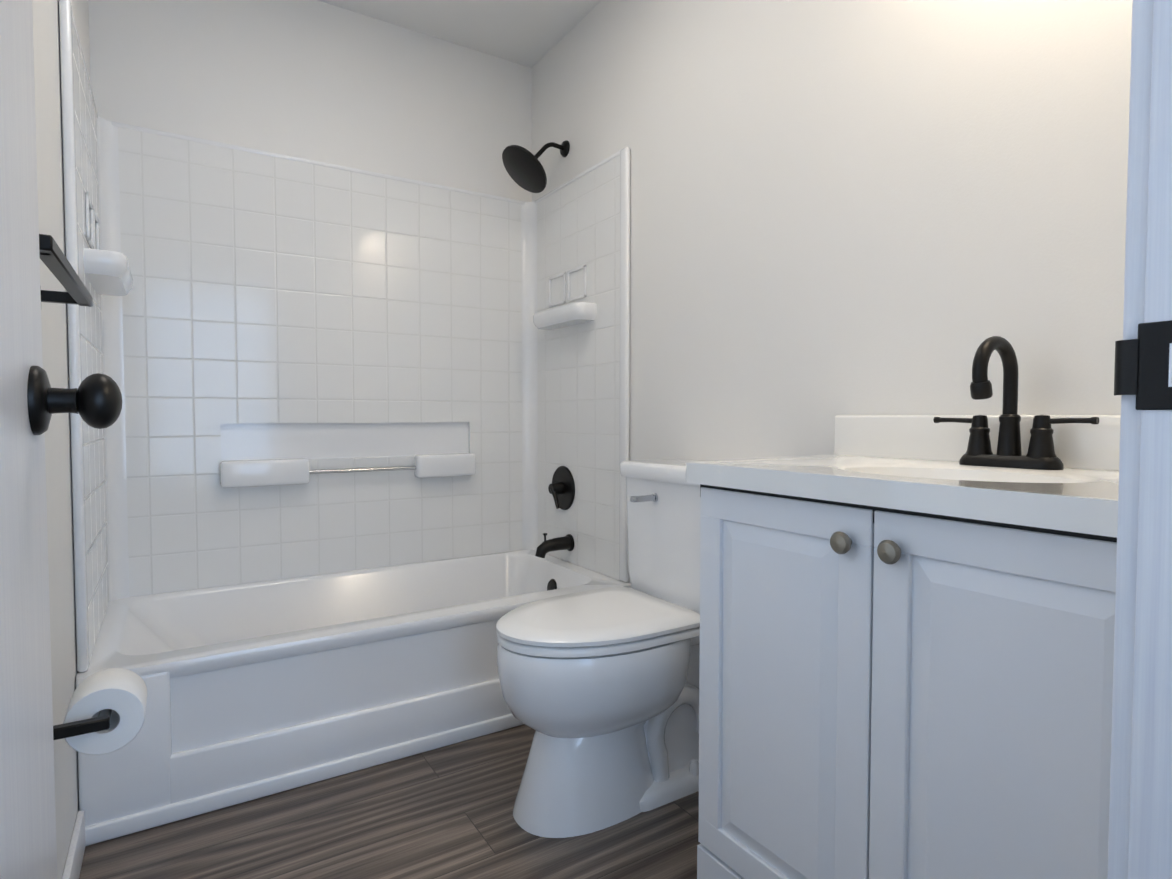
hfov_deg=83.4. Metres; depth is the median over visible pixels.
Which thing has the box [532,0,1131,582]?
wall
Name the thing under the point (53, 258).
towel rail
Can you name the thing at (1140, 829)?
door frame
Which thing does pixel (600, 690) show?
toilet
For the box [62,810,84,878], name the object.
baseboard
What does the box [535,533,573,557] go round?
tub spout
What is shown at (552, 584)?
overflow drain
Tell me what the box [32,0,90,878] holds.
wall
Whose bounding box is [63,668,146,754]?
paper roll
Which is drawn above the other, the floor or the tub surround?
the tub surround
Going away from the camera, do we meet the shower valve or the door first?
the door
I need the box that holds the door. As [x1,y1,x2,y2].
[0,0,121,878]
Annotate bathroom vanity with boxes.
[686,415,1120,878]
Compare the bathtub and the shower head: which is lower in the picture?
the bathtub
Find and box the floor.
[79,724,700,878]
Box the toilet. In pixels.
[496,459,702,837]
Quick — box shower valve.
[548,466,574,509]
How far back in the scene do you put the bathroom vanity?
0.96 m
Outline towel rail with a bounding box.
[39,234,92,306]
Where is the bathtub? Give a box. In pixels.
[76,550,631,845]
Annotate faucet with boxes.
[933,336,1098,469]
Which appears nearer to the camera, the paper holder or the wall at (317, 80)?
the paper holder
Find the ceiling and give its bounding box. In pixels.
[318,0,600,67]
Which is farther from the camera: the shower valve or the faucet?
the shower valve
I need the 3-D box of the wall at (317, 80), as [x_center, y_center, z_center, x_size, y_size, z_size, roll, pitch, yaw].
[-0.910,-0.359,2.505,1.524,2.440,0.120,-1,2,-32]
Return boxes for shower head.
[502,140,569,192]
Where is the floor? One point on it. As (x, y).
(445, 812)
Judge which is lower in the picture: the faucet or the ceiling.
the faucet
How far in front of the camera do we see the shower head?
2.49 m
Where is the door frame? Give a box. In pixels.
[1107,0,1171,878]
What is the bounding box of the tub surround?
[59,0,629,672]
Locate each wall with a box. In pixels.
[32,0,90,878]
[88,0,531,201]
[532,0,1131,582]
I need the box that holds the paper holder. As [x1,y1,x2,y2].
[53,709,111,739]

